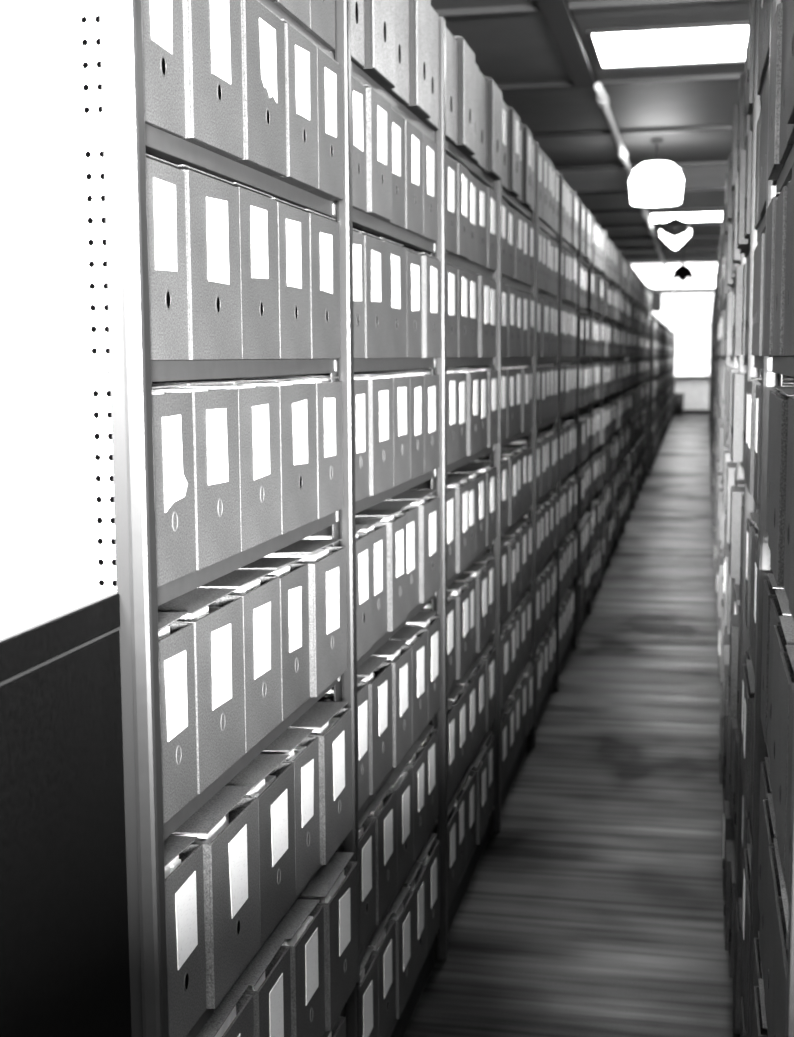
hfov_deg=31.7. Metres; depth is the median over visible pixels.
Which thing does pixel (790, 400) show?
box
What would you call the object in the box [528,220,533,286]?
box
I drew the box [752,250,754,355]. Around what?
box
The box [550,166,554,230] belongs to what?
box
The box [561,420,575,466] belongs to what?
box
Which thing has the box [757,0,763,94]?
box
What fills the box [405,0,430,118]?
box
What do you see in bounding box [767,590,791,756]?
box
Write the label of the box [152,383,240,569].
box
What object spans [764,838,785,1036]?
box
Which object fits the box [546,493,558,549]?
box
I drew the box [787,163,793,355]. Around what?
box
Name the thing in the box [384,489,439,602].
box
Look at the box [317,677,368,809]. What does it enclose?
box
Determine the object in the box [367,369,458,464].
box
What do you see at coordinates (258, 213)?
box
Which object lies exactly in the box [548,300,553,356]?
box
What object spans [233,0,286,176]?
box
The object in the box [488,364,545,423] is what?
box
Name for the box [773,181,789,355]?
box
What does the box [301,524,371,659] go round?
box
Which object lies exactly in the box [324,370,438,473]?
box
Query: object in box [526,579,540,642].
box
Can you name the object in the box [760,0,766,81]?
box
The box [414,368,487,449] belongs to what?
box
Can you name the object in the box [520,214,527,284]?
box
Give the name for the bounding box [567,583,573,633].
box
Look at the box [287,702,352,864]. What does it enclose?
box
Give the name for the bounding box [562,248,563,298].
box
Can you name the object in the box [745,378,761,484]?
box
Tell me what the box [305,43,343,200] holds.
box
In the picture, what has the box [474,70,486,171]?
box
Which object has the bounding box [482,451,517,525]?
box
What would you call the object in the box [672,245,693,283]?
pendant lamp
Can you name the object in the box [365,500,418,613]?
box
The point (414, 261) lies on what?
box
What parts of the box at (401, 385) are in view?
lid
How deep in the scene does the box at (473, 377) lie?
3.93 m
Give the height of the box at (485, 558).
0.245 m
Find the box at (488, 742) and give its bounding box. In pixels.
[480,731,493,813]
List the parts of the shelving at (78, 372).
panel, shelf, shelf, shelf, shelf, shelf, shelf, shelf, shelf, shelf, shelf, shelf, shelf, shelf, shelf, shelf, shelf, shelf, shelf, shelf, shelf, shelf, shelf, shelf, shelf, shelf, shelf, shelf, shelf, shelf, shelf, shelf, shelf, shelf, shelf, shelf, shelf, shelf, shelf, shelf, shelf, shelf, shelf, shelf, shelf, shelf, shelf, shelf, shelf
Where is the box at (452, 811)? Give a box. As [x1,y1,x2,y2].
[447,801,457,908]
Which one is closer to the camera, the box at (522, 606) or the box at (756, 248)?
the box at (756, 248)
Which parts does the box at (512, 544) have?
lid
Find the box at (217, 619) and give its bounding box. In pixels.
[158,588,245,793]
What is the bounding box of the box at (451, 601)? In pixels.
[419,591,455,690]
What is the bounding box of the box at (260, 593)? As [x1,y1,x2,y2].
[198,570,281,752]
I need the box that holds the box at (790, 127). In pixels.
[787,63,793,143]
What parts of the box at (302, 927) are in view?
lid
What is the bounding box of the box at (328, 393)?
[180,377,342,518]
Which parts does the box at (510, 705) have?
lid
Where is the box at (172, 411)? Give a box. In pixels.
[152,384,195,586]
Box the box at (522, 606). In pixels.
[514,597,526,670]
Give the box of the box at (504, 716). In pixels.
[489,708,507,791]
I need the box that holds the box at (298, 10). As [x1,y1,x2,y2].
[273,0,309,28]
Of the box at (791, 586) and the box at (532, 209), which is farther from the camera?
the box at (532, 209)
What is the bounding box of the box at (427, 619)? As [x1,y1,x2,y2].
[404,611,440,722]
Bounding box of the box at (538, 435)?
[525,433,548,490]
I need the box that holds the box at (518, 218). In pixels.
[513,209,523,281]
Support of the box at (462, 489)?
on the shelving at (78, 372)
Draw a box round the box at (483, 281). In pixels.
[474,273,489,356]
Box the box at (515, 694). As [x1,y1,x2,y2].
[508,685,520,759]
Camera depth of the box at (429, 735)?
3.45 m
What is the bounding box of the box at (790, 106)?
[787,0,793,123]
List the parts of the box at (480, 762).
lid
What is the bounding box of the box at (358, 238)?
[353,228,364,357]
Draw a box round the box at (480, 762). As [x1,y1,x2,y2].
[470,748,488,843]
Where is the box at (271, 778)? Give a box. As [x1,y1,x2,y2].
[226,754,295,944]
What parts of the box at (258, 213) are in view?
lid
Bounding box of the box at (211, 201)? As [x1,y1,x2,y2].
[174,165,241,359]
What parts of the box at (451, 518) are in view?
lid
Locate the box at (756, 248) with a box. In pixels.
[753,244,757,355]
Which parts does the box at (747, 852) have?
lid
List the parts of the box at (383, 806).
lid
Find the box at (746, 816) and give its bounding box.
[742,806,750,901]
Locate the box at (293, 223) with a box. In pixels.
[271,198,310,358]
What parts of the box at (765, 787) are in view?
lid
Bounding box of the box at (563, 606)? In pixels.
[560,601,565,654]
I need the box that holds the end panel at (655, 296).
[640,278,660,475]
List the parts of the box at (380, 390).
lid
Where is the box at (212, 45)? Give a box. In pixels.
[181,0,243,159]
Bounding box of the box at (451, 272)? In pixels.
[446,262,457,357]
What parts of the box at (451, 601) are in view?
lid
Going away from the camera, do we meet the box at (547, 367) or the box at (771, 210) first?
the box at (771, 210)
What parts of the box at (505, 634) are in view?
lid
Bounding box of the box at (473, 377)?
[386,368,479,455]
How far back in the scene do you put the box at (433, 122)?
3.29 m
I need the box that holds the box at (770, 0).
[769,0,770,46]
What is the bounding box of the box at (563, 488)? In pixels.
[560,484,565,535]
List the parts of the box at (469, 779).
lid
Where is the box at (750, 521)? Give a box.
[745,513,758,629]
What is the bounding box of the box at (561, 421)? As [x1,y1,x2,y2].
[561,421,572,468]
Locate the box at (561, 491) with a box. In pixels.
[550,487,562,539]
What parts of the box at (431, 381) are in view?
lid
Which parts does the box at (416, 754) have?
lid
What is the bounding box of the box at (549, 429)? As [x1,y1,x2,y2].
[537,428,557,483]
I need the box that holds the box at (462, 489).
[423,476,469,572]
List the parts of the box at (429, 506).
lid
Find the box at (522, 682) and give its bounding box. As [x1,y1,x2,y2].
[516,673,526,746]
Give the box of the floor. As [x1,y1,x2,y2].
[403,413,739,1036]
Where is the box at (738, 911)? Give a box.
[734,898,741,1028]
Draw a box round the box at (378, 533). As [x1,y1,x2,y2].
[356,518,386,644]
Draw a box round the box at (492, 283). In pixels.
[487,277,495,356]
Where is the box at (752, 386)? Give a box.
[747,377,793,494]
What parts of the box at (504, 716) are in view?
lid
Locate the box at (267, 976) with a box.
[235,937,290,1036]
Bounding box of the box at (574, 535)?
[568,531,576,579]
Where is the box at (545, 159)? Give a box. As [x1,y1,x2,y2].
[541,152,547,222]
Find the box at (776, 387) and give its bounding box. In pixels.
[766,386,793,535]
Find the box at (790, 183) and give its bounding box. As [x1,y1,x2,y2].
[783,179,791,355]
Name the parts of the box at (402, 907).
lid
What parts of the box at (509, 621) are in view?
lid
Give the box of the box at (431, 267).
[418,253,440,357]
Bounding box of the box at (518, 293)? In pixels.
[515,288,521,356]
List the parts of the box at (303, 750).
lid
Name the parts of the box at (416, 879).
lid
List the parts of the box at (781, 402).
lid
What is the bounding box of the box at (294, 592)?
[237,557,309,720]
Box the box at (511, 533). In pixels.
[503,528,519,598]
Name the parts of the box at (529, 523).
lid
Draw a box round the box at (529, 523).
[518,519,531,582]
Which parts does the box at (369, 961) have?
lid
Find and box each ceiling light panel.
[586,20,748,69]
[630,261,717,289]
[649,210,722,222]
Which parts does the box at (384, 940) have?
lid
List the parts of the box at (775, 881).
lid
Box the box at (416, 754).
[402,740,425,860]
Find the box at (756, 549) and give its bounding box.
[752,548,757,673]
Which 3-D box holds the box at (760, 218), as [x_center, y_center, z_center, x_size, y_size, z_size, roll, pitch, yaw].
[0.864,-0.703,2.735,0.301,0.229,0.156,1,7,12]
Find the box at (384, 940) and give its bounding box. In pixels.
[368,912,395,1036]
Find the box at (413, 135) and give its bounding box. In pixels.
[402,117,423,235]
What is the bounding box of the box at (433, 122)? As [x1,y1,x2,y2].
[420,6,438,129]
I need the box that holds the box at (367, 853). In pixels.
[359,810,375,952]
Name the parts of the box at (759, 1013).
lid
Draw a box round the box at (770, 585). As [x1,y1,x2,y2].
[760,573,784,741]
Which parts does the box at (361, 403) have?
lid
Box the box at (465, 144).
[453,36,474,154]
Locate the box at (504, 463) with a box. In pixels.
[469,457,507,531]
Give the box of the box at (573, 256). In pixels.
[569,253,575,303]
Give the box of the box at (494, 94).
[485,77,501,179]
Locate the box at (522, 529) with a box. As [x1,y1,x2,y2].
[511,523,527,593]
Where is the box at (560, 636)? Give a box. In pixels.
[559,607,561,660]
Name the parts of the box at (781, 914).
lid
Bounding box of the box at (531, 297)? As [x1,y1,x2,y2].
[527,292,534,356]
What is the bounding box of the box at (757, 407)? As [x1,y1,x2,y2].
[753,381,761,504]
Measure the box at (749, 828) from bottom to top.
0.236 m
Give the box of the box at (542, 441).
[521,436,545,496]
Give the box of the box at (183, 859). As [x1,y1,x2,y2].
[164,836,206,1036]
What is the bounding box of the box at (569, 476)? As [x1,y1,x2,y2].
[566,475,576,523]
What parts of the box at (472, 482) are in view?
lid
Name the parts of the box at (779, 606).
lid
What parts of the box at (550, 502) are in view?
lid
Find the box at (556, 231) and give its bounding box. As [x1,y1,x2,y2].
[553,169,558,233]
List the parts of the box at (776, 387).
lid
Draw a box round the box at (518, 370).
[480,366,520,433]
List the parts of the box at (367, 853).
lid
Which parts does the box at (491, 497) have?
lid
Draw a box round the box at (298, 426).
[152,377,317,533]
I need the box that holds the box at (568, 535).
[565,534,571,583]
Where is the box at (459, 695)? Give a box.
[447,685,467,786]
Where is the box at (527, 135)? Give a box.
[521,125,531,207]
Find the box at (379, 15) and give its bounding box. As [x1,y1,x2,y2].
[361,0,394,88]
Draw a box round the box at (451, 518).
[408,482,455,579]
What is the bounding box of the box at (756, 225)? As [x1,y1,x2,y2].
[754,116,759,229]
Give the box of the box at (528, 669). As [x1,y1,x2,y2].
[521,662,533,735]
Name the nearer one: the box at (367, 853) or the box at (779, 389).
the box at (779, 389)
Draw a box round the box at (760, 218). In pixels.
[758,107,763,223]
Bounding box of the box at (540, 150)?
[538,147,542,219]
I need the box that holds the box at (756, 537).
[752,531,758,647]
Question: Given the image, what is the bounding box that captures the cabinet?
[0,588,130,1036]
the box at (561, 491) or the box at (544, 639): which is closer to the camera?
the box at (544, 639)
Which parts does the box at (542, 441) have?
lid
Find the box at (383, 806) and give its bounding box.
[365,783,396,924]
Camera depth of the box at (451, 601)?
3.70 m
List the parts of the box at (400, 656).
lid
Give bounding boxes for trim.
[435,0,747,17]
[496,73,744,90]
[532,125,732,137]
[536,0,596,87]
[554,161,727,170]
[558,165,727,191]
[575,187,725,194]
[589,207,722,213]
[600,222,720,227]
[608,235,720,239]
[616,246,718,249]
[623,254,717,258]
[631,263,717,265]
[634,269,715,271]
[640,275,715,276]
[643,279,714,281]
[647,284,714,285]
[653,288,714,289]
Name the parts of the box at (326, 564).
lid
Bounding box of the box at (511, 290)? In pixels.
[505,284,515,356]
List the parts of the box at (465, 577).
lid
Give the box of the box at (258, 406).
[152,380,281,551]
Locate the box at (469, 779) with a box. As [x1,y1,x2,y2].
[460,765,475,865]
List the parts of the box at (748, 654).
lid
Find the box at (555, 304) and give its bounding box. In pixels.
[552,302,557,356]
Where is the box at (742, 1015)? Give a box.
[740,996,745,1036]
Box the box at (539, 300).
[538,297,540,356]
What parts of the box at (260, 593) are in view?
lid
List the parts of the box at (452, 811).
lid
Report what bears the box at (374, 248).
on the shelving at (78, 372)
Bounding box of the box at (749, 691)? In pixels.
[742,674,754,810]
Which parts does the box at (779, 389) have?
lid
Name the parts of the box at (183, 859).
lid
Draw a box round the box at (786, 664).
[775,645,793,880]
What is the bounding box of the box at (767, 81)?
[763,73,768,206]
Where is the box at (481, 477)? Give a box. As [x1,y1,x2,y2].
[447,467,486,554]
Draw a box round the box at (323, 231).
[302,209,340,358]
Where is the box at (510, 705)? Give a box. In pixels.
[503,698,514,775]
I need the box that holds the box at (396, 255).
[379,237,406,357]
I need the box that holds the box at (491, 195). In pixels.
[485,185,496,270]
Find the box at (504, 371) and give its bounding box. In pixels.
[427,366,506,440]
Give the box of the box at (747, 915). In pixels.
[744,880,750,1036]
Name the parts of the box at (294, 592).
lid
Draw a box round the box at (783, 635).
[770,616,793,814]
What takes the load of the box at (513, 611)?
on the shelving at (78, 372)
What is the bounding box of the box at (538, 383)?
[468,365,539,424]
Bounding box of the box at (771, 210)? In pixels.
[764,192,780,355]
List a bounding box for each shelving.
[0,0,649,1036]
[632,314,674,469]
[711,0,793,1036]
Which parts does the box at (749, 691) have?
lid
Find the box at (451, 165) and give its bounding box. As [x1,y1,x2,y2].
[402,154,456,254]
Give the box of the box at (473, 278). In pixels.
[467,270,477,356]
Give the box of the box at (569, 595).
[564,591,571,640]
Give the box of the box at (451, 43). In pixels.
[446,27,456,144]
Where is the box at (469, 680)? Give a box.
[457,669,476,764]
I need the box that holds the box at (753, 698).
[750,697,754,825]
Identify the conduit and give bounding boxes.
[594,82,674,292]
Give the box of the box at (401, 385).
[262,372,410,486]
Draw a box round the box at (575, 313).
[572,309,576,355]
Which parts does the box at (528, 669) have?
lid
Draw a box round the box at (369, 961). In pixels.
[360,947,378,1036]
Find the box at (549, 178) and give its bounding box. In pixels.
[544,157,551,227]
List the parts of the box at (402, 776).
lid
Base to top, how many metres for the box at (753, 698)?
0.234 m
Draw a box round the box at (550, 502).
[541,497,553,554]
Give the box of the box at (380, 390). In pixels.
[242,374,393,495]
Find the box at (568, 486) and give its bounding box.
[561,482,570,532]
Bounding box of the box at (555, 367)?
[509,363,557,417]
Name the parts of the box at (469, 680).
lid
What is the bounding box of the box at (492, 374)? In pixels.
[406,367,497,446]
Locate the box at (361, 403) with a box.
[201,375,368,501]
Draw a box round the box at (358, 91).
[351,75,366,211]
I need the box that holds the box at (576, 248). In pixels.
[573,197,578,250]
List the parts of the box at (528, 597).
lid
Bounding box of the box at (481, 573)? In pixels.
[464,563,488,652]
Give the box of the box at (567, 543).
[562,537,569,589]
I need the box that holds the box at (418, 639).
[389,626,427,744]
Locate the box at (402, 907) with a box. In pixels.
[388,886,413,1018]
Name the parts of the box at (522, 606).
lid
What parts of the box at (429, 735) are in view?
lid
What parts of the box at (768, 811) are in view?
lid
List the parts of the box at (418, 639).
lid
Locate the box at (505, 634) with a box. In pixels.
[488,626,509,708]
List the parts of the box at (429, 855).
lid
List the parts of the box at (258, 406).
lid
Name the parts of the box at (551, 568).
lid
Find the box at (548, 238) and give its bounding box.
[544,232,550,293]
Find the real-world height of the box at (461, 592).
0.246 m
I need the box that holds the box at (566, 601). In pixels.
[561,596,568,647]
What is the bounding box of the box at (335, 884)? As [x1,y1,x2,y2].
[298,852,358,1030]
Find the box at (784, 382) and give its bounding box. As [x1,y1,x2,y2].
[758,381,793,506]
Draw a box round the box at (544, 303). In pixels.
[539,297,547,356]
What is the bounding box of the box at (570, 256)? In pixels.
[567,253,571,301]
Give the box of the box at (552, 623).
[548,618,555,673]
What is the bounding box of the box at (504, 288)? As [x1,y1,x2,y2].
[502,283,507,356]
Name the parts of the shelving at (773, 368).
shelf, shelf, shelf, shelf, shelf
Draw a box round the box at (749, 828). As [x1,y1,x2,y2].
[747,819,751,848]
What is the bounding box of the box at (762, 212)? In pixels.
[759,80,766,215]
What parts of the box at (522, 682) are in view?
lid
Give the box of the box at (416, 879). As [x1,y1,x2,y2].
[402,862,426,982]
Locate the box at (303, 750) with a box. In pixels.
[260,729,319,896]
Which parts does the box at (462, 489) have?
lid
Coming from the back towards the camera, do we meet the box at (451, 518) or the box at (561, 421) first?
the box at (561, 421)
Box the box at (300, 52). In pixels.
[274,19,318,189]
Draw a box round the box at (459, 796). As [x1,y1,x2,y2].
[450,784,465,882]
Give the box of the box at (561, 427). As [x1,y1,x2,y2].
[541,427,562,477]
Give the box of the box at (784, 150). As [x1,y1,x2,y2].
[779,0,792,163]
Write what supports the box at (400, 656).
on the shelving at (78, 372)
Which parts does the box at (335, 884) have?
lid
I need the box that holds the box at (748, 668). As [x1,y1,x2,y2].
[741,659,753,778]
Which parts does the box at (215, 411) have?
lid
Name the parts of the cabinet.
lid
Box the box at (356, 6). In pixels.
[350,0,363,68]
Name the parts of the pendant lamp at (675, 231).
lamp shade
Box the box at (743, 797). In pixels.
[741,797,743,878]
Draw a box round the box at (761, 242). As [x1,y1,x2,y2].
[756,230,765,355]
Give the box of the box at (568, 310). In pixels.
[566,307,569,355]
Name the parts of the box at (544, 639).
lid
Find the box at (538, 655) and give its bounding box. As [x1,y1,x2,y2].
[536,649,540,715]
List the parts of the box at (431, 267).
lid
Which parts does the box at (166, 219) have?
lid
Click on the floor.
(595, 908)
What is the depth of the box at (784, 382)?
2.52 m
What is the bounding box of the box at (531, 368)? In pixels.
[523,365,532,427]
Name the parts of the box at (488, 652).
lid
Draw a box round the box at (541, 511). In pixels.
[537,506,543,565]
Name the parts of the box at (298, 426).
lid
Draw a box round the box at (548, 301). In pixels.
[547,301,549,356]
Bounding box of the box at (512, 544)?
[501,537,516,610]
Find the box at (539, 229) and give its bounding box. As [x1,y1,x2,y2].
[538,227,541,289]
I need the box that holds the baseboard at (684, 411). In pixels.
[683,410,708,412]
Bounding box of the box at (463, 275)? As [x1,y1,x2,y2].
[453,266,469,356]
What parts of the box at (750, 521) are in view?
lid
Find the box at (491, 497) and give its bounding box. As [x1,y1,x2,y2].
[459,462,496,545]
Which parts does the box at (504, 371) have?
lid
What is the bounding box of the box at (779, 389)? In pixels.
[769,388,793,550]
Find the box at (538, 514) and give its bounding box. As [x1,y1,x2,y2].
[522,509,540,571]
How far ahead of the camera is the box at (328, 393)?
2.42 m
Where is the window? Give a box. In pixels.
[652,291,713,377]
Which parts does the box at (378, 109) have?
lid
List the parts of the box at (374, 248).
lid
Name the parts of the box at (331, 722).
lid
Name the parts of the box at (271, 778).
lid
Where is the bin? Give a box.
[674,393,684,414]
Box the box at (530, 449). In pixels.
[508,444,532,508]
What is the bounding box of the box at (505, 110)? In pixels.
[502,100,508,190]
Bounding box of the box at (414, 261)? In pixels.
[403,247,421,357]
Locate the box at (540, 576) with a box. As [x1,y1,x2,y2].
[537,572,544,633]
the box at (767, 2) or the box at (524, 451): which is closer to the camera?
the box at (767, 2)
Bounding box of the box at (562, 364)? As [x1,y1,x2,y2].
[562,364,569,411]
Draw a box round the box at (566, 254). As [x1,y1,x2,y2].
[562,248,568,300]
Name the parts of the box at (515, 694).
lid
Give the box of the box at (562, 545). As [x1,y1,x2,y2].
[560,542,565,594]
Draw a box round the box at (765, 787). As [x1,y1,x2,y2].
[757,757,771,911]
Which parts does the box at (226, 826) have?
lid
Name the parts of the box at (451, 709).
lid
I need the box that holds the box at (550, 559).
[547,555,556,610]
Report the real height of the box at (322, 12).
0.272 m
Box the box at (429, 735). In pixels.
[417,725,438,836]
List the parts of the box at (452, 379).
lid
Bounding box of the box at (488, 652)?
[478,643,495,731]
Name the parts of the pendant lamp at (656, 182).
lamp shade, stem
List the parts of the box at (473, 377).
lid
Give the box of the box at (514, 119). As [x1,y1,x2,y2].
[507,107,519,196]
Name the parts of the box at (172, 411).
lid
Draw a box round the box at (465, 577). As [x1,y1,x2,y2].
[454,573,475,659]
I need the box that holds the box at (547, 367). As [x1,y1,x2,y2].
[543,364,549,420]
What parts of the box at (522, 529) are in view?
lid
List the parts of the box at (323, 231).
lid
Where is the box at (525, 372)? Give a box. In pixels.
[473,365,529,431]
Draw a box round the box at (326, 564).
[265,539,346,696]
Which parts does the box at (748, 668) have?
lid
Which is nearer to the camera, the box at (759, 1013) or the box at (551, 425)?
the box at (759, 1013)
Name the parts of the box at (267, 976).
lid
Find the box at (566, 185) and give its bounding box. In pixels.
[563,182,568,241]
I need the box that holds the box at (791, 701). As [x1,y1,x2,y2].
[785,683,793,904]
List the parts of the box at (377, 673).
lid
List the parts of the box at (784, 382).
lid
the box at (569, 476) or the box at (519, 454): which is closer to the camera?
the box at (519, 454)
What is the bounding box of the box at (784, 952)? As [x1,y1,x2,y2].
[780,949,787,1036]
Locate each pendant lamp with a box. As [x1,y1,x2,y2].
[629,138,683,206]
[659,203,690,249]
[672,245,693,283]
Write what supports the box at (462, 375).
on the shelving at (78, 372)
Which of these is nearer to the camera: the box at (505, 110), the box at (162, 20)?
the box at (162, 20)
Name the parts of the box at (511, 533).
lid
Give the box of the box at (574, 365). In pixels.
[573,364,575,408]
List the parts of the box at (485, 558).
lid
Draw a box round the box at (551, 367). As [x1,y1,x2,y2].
[518,364,553,419]
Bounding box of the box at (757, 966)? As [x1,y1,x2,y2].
[752,931,762,1036]
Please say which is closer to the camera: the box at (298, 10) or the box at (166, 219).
the box at (166, 219)
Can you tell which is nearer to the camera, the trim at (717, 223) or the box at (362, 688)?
the box at (362, 688)
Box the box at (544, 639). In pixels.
[539,633,547,696]
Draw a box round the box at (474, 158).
[465,63,478,162]
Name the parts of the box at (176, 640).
lid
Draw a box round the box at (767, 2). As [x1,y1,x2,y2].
[764,0,769,66]
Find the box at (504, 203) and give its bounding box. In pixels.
[502,199,506,275]
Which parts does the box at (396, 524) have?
lid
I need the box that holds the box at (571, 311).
[569,308,573,355]
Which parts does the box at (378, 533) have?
lid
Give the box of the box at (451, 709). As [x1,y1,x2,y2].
[428,700,455,802]
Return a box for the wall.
[654,289,713,409]
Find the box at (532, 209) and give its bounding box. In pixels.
[527,138,534,212]
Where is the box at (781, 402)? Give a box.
[771,391,793,585]
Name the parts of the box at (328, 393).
lid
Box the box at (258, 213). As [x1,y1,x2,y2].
[232,182,279,358]
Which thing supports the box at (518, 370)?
on the shelving at (78, 372)
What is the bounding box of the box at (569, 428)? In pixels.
[548,422,571,473]
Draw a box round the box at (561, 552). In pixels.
[552,548,562,599]
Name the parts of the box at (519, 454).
lid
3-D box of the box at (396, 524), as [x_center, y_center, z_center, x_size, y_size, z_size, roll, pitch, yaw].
[-0.140,0.104,3.019,0.302,0.244,0.154,1,7,12]
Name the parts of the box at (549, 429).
lid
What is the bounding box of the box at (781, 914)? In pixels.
[771,888,788,1036]
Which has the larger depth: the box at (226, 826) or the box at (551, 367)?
the box at (551, 367)
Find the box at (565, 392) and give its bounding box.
[538,363,567,413]
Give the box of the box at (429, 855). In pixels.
[416,833,439,953]
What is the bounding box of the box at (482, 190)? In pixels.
[476,180,486,267]
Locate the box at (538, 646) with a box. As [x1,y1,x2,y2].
[536,641,542,699]
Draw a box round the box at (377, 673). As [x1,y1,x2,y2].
[357,657,392,794]
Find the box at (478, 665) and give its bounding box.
[469,656,485,746]
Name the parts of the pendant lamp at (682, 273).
stem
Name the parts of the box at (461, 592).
lid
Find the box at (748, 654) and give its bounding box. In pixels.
[745,648,752,663]
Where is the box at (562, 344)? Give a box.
[561,305,563,356]
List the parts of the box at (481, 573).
lid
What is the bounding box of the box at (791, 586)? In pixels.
[789,430,793,620]
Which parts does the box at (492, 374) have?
lid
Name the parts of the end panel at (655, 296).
plate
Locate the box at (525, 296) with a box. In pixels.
[519,290,528,356]
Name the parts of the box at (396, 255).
lid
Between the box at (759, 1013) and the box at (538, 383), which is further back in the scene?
the box at (538, 383)
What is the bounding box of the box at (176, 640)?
[158,612,196,824]
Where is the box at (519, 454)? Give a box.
[501,449,521,516]
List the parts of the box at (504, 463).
lid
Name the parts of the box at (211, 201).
lid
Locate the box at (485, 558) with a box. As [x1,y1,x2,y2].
[475,553,494,634]
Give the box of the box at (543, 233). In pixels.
[540,231,545,291]
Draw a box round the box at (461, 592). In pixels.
[447,582,469,678]
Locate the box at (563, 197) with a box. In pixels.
[562,179,564,238]
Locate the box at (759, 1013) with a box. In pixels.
[753,978,767,1036]
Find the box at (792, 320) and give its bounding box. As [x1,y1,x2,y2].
[791,240,793,355]
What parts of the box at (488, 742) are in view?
lid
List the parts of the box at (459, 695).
lid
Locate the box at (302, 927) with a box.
[270,899,324,1036]
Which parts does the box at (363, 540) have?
lid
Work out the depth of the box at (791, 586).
1.48 m
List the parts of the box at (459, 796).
lid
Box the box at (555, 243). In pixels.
[552,239,557,296]
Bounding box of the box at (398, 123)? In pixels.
[385,108,404,228]
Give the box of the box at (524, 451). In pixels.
[501,444,527,512]
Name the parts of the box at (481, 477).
lid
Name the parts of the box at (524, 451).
lid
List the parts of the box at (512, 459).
lid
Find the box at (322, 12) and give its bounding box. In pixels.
[305,0,334,49]
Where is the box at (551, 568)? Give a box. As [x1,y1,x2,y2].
[543,562,554,620]
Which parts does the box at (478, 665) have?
lid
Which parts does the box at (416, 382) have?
lid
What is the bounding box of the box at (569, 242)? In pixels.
[566,187,571,245]
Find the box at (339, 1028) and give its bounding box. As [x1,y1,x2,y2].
[322,1011,345,1036]
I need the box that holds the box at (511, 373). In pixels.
[447,366,515,437]
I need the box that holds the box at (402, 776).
[385,760,413,890]
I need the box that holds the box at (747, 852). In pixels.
[741,844,750,990]
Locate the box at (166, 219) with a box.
[146,154,188,359]
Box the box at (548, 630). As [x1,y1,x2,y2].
[544,626,552,685]
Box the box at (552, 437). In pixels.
[537,431,555,488]
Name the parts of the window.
sill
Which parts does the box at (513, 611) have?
lid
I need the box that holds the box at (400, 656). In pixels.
[370,640,411,767]
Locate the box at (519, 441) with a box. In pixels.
[510,438,539,498]
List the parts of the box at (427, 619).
lid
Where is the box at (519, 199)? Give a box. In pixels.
[514,124,522,202]
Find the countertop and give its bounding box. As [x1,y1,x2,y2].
[0,588,116,641]
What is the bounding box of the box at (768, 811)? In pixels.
[759,793,776,992]
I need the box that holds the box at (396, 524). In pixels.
[355,510,406,630]
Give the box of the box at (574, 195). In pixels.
[571,190,576,247]
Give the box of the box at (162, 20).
[142,0,184,137]
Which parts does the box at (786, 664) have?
lid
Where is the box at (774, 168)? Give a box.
[768,0,783,179]
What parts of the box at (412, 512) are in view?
lid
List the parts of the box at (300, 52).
lid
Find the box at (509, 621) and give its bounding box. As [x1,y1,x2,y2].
[501,615,516,693]
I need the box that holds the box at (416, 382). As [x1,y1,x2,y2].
[303,371,423,478]
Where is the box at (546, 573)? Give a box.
[540,567,549,627]
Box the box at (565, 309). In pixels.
[563,306,566,356]
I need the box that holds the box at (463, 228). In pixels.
[454,161,469,258]
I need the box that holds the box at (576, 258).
[574,258,577,304]
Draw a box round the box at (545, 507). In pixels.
[537,501,548,560]
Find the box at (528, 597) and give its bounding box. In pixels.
[521,591,531,657]
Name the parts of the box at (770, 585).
lid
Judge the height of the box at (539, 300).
0.239 m
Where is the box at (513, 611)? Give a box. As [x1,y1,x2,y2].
[508,607,519,675]
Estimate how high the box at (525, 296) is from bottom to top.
0.240 m
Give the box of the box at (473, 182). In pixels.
[464,173,477,263]
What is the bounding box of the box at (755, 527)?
[750,518,758,639]
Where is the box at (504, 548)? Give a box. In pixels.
[485,542,507,619]
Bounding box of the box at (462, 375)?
[365,369,466,458]
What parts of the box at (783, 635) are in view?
lid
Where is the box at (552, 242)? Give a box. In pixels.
[550,239,553,294]
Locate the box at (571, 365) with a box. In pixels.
[565,364,572,410]
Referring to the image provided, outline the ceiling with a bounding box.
[431,0,748,273]
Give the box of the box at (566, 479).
[562,478,572,525]
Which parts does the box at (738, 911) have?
lid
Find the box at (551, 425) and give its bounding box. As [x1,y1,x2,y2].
[544,424,566,476]
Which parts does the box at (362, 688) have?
lid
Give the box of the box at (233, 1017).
[196,984,253,1036]
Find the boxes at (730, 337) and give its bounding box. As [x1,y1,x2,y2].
[561,0,793,977]
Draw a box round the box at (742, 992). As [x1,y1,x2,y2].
[741,977,743,995]
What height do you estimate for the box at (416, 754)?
0.247 m
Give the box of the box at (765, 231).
[762,231,765,355]
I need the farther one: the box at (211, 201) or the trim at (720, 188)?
the trim at (720, 188)
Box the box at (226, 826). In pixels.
[170,785,260,1008]
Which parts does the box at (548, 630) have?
lid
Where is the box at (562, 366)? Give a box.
[553,363,563,414]
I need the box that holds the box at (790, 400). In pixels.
[784,397,793,598]
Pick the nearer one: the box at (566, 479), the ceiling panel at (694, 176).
the box at (566, 479)
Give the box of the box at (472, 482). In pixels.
[447,474,475,559]
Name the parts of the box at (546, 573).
lid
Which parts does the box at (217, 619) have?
lid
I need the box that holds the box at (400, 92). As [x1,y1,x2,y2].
[385,0,408,105]
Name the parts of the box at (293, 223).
lid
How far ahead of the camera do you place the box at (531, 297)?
5.30 m
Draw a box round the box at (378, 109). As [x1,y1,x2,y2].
[363,84,391,220]
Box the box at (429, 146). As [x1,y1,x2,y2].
[420,131,436,241]
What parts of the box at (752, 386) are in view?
lid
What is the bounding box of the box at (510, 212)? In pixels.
[506,205,513,278]
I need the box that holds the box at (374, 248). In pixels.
[358,232,385,357]

